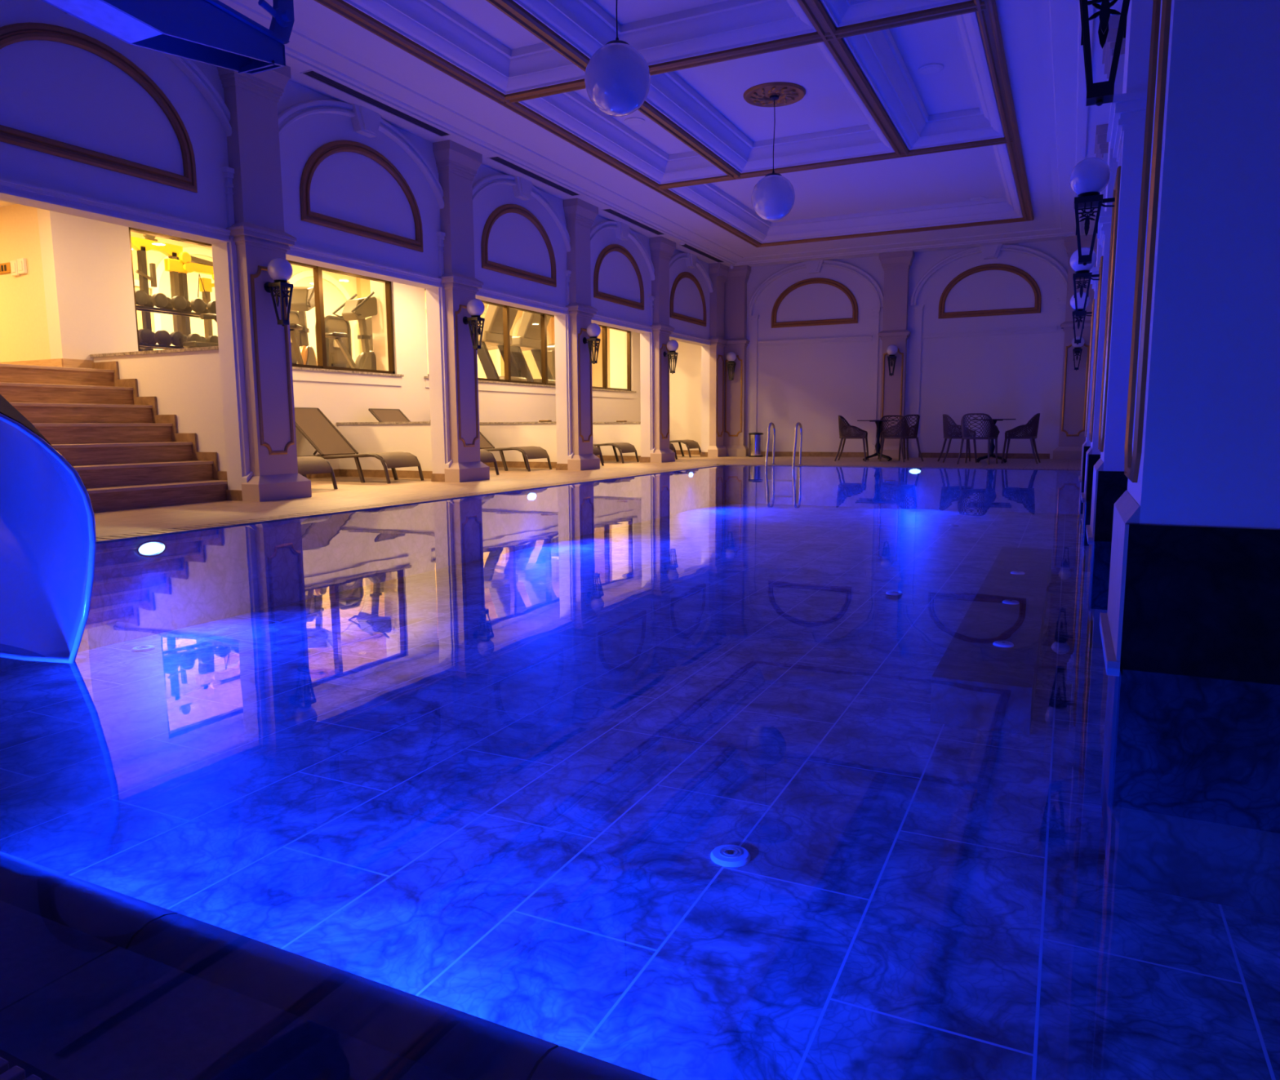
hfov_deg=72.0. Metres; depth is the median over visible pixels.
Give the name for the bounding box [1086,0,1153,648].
pillar
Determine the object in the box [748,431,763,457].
pedal bin
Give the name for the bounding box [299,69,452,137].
ceiling vent
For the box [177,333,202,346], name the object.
dumbbell
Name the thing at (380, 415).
sun lounger
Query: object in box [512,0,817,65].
ceiling panel
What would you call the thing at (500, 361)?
trim
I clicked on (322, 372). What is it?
window
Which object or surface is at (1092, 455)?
pillar
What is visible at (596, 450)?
sun lounger
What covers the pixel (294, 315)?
machine
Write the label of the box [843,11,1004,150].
ceiling panel
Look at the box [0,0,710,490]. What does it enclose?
wall
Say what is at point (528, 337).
treadmill
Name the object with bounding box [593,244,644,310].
frame
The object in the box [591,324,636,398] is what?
window
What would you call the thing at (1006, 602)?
inlet
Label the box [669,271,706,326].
frame
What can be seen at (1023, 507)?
wall
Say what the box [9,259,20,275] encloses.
light switch
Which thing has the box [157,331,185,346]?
dumbbell
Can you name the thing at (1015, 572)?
inlet
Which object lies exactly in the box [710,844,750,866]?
inlet
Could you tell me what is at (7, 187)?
trim
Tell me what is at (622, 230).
trim
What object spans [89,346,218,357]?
trim
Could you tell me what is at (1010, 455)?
baseboard
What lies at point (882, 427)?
armchair
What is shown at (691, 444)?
sun lounger
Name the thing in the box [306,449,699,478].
baseboard
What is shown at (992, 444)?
cafe table
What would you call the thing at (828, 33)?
grid
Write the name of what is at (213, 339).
dumbbell
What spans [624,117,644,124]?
ceiling speaker
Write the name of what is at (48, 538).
water slide
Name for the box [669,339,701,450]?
wall
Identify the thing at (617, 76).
pendant lamp
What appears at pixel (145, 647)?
inlet
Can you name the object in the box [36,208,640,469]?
wall
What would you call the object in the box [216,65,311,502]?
column
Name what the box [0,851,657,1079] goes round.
coping
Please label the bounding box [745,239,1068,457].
wall
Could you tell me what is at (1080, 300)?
wall lamp
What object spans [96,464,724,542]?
grate
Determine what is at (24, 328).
wall
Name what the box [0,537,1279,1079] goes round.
floor
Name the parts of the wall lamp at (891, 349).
globe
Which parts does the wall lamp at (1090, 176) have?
globe, arm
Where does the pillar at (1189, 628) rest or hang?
on the floor at (502, 789)
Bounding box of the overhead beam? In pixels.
[42,0,294,74]
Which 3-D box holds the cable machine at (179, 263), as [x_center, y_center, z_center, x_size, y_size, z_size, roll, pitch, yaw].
[-6.239,-3.140,12.060,0.170,2.000,1.627,3,8,26]
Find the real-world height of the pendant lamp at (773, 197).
1.330 m
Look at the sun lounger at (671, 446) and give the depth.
17.69 m
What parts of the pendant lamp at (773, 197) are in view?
globe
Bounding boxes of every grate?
[0,1057,41,1079]
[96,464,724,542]
[725,464,1080,470]
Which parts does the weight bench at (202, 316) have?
seat, curved frame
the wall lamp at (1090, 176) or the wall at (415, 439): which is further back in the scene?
the wall at (415, 439)
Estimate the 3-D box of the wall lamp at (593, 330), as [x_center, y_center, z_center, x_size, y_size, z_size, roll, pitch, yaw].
[-0.735,-3.018,13.554,0.275,0.620,0.220,3,8,26]
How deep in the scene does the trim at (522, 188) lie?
12.46 m
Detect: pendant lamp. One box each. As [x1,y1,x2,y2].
[584,0,650,116]
[751,98,795,221]
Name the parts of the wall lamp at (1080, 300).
globe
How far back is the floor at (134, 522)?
10.10 m
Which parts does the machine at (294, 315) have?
edge trim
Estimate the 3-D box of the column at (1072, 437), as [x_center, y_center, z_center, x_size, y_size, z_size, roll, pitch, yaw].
[8.046,-3.506,16.199,0.640,4.030,0.250,3,8,26]
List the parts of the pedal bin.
lid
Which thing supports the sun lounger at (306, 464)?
on the floor at (134, 522)
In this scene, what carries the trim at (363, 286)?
attached to the wall at (333, 299)
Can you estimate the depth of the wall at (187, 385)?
8.62 m
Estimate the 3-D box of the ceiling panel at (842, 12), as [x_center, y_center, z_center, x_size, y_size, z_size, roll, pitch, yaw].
[1.409,-4.351,5.749,1.120,0.312,3.660,3,8,26]
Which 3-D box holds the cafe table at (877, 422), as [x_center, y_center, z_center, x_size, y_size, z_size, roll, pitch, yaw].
[4.423,-1.849,16.368,0.700,0.752,0.700,2,8,20]
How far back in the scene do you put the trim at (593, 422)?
17.07 m
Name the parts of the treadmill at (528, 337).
handrail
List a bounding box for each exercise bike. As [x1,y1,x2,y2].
[287,281,317,365]
[324,291,377,369]
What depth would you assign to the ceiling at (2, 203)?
8.92 m
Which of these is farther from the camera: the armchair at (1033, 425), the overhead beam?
the armchair at (1033, 425)
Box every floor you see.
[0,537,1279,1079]
[93,454,1081,537]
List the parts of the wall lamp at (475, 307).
arm, globe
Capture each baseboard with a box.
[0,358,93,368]
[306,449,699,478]
[762,451,1049,458]
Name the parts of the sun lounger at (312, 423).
rail, rail, rail, leg, rail, leg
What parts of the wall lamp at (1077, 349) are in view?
globe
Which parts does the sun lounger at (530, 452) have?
rail, leg, rail, leg, rail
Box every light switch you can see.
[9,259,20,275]
[17,257,27,274]
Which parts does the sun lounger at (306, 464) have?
rail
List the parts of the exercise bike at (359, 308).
seat post, post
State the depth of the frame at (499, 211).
12.04 m
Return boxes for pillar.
[1078,123,1108,480]
[1080,14,1126,572]
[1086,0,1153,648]
[1099,0,1279,915]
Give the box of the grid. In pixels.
[314,0,1034,247]
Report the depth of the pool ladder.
14.78 m
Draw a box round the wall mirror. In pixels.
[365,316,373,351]
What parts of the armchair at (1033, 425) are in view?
leg, leg, seat, leg, leg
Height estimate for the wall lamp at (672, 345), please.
0.620 m
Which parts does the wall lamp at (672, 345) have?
globe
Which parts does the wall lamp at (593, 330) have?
arm, globe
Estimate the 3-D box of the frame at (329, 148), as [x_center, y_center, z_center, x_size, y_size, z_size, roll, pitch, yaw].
[-2.950,-3.757,9.485,0.038,0.965,1.830,3,8,26]
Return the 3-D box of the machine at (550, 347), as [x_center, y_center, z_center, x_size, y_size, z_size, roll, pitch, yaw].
[-2.038,-4.095,21.591,0.260,1.420,0.720,3,8,26]
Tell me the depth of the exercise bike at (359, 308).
14.14 m
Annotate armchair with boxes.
[834,415,868,461]
[877,415,910,460]
[879,414,923,462]
[937,413,977,462]
[956,413,999,464]
[1000,413,1040,463]
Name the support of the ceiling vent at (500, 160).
in the ceiling at (1019, 20)
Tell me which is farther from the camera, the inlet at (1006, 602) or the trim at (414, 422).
the trim at (414, 422)
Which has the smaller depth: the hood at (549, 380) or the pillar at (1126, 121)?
the pillar at (1126, 121)
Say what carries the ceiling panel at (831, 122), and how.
attached to the ceiling at (1019, 20)
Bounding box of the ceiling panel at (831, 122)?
[645,41,894,173]
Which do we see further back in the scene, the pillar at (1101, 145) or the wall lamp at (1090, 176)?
the pillar at (1101, 145)
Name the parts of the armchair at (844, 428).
leg, leg, leg, leg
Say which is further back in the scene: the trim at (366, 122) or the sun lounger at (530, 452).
the sun lounger at (530, 452)
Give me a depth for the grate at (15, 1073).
0.94 m
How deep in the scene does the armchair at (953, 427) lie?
15.34 m
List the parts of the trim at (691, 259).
lintel moulding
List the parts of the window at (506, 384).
sill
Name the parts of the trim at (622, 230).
lintel moulding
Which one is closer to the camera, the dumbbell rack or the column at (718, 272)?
the dumbbell rack
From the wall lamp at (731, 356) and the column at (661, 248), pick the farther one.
the wall lamp at (731, 356)
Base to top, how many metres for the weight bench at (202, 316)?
0.796 m
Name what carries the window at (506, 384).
in the wall at (86, 263)
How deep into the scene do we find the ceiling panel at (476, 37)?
8.27 m
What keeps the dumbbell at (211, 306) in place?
on the dumbbell rack
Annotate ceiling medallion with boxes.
[743,81,805,106]
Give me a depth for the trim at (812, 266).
18.13 m
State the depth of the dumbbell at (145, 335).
10.26 m
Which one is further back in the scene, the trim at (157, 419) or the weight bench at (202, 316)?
the weight bench at (202, 316)
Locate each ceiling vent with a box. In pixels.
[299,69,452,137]
[486,155,580,196]
[600,208,665,235]
[677,243,724,262]
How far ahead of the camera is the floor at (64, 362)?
9.03 m
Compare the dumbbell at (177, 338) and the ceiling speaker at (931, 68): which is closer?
the ceiling speaker at (931, 68)
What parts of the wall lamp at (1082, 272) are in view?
globe, arm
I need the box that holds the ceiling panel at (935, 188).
[667,143,1023,243]
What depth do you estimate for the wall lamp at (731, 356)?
18.87 m
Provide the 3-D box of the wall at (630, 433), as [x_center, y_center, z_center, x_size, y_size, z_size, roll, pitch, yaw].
[-0.657,-1.924,17.313,2.030,0.720,0.165,3,8,26]
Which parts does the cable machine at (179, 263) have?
post, post, post, arm, dark arm, strap handle, post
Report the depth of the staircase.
8.13 m
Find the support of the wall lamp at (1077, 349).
attached to the column at (1072, 437)
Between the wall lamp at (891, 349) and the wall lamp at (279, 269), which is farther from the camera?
the wall lamp at (891, 349)
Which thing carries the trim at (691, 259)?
attached to the wall at (63, 92)
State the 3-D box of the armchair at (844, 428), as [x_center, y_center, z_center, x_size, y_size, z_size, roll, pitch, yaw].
[3.932,-1.886,16.323,0.575,0.847,0.576,2,8,20]
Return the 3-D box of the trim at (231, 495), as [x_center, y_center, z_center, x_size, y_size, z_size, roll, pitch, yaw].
[-1.194,-1.140,13.716,0.227,0.100,12.092,3,8,26]
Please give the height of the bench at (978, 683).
0.210 m
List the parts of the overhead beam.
plate, plate, plate, hanger plate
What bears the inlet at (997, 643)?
on the bench at (978, 683)
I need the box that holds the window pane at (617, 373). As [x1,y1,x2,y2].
[609,328,625,388]
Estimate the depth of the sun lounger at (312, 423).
11.36 m
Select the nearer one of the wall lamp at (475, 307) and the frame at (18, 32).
the frame at (18, 32)
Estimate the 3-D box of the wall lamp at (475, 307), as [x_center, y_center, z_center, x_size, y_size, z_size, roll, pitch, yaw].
[-2.045,-2.661,10.873,0.275,0.620,0.220,3,8,26]
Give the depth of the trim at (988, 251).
16.68 m
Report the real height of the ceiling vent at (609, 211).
0.006 m
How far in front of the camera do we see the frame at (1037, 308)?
16.79 m
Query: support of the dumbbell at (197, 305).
on the dumbbell rack
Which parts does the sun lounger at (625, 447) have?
rail, leg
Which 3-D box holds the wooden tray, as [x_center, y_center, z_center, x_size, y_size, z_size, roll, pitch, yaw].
[-1.548,-1.943,14.386,0.180,0.025,0.100,3,8,26]
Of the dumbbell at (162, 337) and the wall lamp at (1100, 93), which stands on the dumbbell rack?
the dumbbell at (162, 337)
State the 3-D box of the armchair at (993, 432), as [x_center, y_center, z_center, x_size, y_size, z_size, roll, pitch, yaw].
[5.676,-1.698,14.784,0.576,0.847,0.575,5,9,34]
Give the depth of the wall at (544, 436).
14.56 m
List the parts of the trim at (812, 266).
lintel moulding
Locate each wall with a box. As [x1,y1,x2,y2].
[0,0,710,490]
[0,204,50,362]
[0,464,725,670]
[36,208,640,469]
[93,349,226,471]
[95,465,1111,560]
[146,236,551,378]
[337,423,432,478]
[479,423,556,468]
[591,326,610,387]
[592,423,640,461]
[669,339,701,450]
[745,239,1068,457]
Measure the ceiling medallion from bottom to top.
0.060 m
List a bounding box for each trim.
[0,11,253,482]
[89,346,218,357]
[91,360,227,479]
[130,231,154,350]
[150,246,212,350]
[226,452,707,501]
[277,99,452,467]
[287,270,371,362]
[336,421,430,424]
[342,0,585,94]
[471,174,573,458]
[479,422,555,424]
[483,307,511,376]
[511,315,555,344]
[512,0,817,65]
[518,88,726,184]
[590,220,655,453]
[592,422,640,423]
[669,252,712,345]
[746,259,883,455]
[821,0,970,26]
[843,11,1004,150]
[910,244,1067,458]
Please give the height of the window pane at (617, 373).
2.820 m
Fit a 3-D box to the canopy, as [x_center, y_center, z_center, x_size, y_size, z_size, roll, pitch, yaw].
[1.520,-5.002,9.968,0.110,0.030,0.110,3,8,26]
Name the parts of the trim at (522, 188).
lintel moulding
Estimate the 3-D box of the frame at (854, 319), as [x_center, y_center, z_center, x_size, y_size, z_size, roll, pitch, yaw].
[3.613,-4.946,18.291,1.830,0.965,0.038,3,8,26]
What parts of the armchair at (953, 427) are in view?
leg, leg, leg, leg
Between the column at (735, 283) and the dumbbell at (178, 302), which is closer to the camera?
the dumbbell at (178, 302)
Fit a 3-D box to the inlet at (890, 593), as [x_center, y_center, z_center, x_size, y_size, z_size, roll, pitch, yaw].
[2.003,0.415,6.946,0.124,0.020,0.124,3,8,26]
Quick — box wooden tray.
[538,420,551,422]
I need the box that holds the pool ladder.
[764,422,802,466]
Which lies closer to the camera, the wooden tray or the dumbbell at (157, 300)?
the dumbbell at (157, 300)
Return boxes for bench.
[182,313,218,347]
[929,546,1052,735]
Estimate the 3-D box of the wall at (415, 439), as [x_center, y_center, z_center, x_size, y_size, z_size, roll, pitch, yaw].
[-3.277,-1.209,11.951,2.030,0.720,0.165,3,8,26]
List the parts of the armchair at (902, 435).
leg, leg, leg, leg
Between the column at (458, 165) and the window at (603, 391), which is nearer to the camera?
the column at (458, 165)
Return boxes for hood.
[498,375,527,381]
[533,378,555,383]
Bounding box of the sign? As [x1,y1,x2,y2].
[0,262,11,274]
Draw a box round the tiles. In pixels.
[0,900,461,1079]
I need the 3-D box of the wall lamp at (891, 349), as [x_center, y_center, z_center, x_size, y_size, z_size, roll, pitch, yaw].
[5.005,-3.569,17.494,0.220,0.620,0.275,3,8,26]
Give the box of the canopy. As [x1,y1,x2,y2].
[769,94,778,100]
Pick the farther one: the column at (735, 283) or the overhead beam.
the column at (735, 283)
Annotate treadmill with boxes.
[476,304,527,381]
[486,311,555,383]
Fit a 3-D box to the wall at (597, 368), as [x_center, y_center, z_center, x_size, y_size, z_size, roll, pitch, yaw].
[0.399,-5.428,27.217,5.000,3.100,0.200,3,8,26]
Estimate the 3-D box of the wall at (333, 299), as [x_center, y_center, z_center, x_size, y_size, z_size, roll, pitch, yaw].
[-6.169,-4.405,19.690,0.200,3.100,19.600,3,8,26]
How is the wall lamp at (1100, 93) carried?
attached to the pillar at (1189, 628)
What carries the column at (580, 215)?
on the floor at (134, 522)
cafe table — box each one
[857,419,899,461]
[971,418,1015,462]
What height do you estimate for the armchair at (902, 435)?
0.847 m
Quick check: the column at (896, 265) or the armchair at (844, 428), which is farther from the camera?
the column at (896, 265)
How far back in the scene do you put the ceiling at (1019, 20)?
9.86 m
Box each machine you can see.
[130,233,214,351]
[288,311,302,364]
[315,315,351,368]
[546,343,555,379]
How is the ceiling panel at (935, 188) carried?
attached to the ceiling at (1019, 20)
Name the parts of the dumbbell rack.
rail, rail, rail, rail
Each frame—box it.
[0,22,197,192]
[299,139,423,252]
[480,204,556,287]
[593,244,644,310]
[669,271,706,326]
[771,277,857,328]
[937,263,1041,318]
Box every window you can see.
[128,226,404,386]
[423,288,555,394]
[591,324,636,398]
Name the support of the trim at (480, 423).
on the wall at (544, 436)
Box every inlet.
[131,644,155,652]
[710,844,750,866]
[885,591,902,595]
[992,640,1013,647]
[1002,600,1019,604]
[1010,570,1024,574]
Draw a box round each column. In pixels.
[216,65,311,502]
[432,139,489,482]
[563,197,599,470]
[648,235,675,462]
[707,262,728,457]
[723,265,751,456]
[874,250,914,457]
[1053,234,1097,459]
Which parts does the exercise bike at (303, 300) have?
seat post, post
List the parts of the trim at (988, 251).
lintel moulding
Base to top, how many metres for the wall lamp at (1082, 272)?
0.620 m
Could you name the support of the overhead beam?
attached to the ceiling at (1019, 20)
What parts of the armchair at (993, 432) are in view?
leg, leg, seat, leg, leg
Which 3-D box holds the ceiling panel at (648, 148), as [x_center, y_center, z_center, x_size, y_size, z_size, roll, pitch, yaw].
[-0.051,-4.982,10.677,1.060,0.312,3.690,3,8,26]
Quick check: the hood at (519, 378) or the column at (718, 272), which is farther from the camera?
the column at (718, 272)
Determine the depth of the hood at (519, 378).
16.87 m
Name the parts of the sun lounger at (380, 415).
rail, rail, rail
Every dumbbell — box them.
[134,289,148,305]
[137,328,153,342]
[142,293,168,307]
[143,329,170,344]
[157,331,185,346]
[161,295,186,310]
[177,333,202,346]
[181,298,205,312]
[200,300,216,314]
[200,335,217,342]
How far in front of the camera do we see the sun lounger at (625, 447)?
16.23 m
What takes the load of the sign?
attached to the wall at (24, 328)
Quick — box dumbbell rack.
[136,305,213,349]
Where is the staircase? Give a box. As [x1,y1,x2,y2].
[0,363,227,512]
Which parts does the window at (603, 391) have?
sill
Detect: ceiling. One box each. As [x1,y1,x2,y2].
[0,200,17,207]
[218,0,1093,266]
[253,0,1123,266]
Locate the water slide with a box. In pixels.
[0,394,96,663]
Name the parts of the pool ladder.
handrail, handrail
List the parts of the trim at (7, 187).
lintel moulding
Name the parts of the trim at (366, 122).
lintel moulding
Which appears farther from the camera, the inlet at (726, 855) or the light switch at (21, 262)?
the light switch at (21, 262)
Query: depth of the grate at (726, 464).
13.82 m
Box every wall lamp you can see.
[264,257,293,326]
[462,298,484,350]
[582,323,600,364]
[663,339,678,373]
[726,351,736,381]
[886,344,897,376]
[1069,156,1115,265]
[1069,247,1099,318]
[1070,291,1092,344]
[1071,335,1084,370]
[1079,0,1129,106]
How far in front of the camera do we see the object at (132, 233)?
14.64 m
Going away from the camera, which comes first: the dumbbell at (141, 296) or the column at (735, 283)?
the dumbbell at (141, 296)
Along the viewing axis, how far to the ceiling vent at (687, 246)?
17.27 m
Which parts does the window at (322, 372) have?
sill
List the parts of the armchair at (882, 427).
leg, leg, leg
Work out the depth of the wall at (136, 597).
6.26 m
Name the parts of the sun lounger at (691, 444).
rail, leg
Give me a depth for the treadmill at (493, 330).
16.59 m
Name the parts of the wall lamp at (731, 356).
globe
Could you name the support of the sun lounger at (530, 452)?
on the floor at (134, 522)
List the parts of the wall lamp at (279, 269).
arm, globe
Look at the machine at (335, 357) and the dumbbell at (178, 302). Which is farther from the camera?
the machine at (335, 357)
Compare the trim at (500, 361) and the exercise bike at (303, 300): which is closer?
the exercise bike at (303, 300)
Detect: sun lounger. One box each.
[294,407,423,483]
[297,456,337,488]
[368,408,499,475]
[479,431,551,471]
[592,442,639,463]
[592,444,604,466]
[669,440,701,457]
[669,442,677,459]
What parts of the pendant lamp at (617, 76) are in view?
globe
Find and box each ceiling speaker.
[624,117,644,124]
[918,62,942,73]

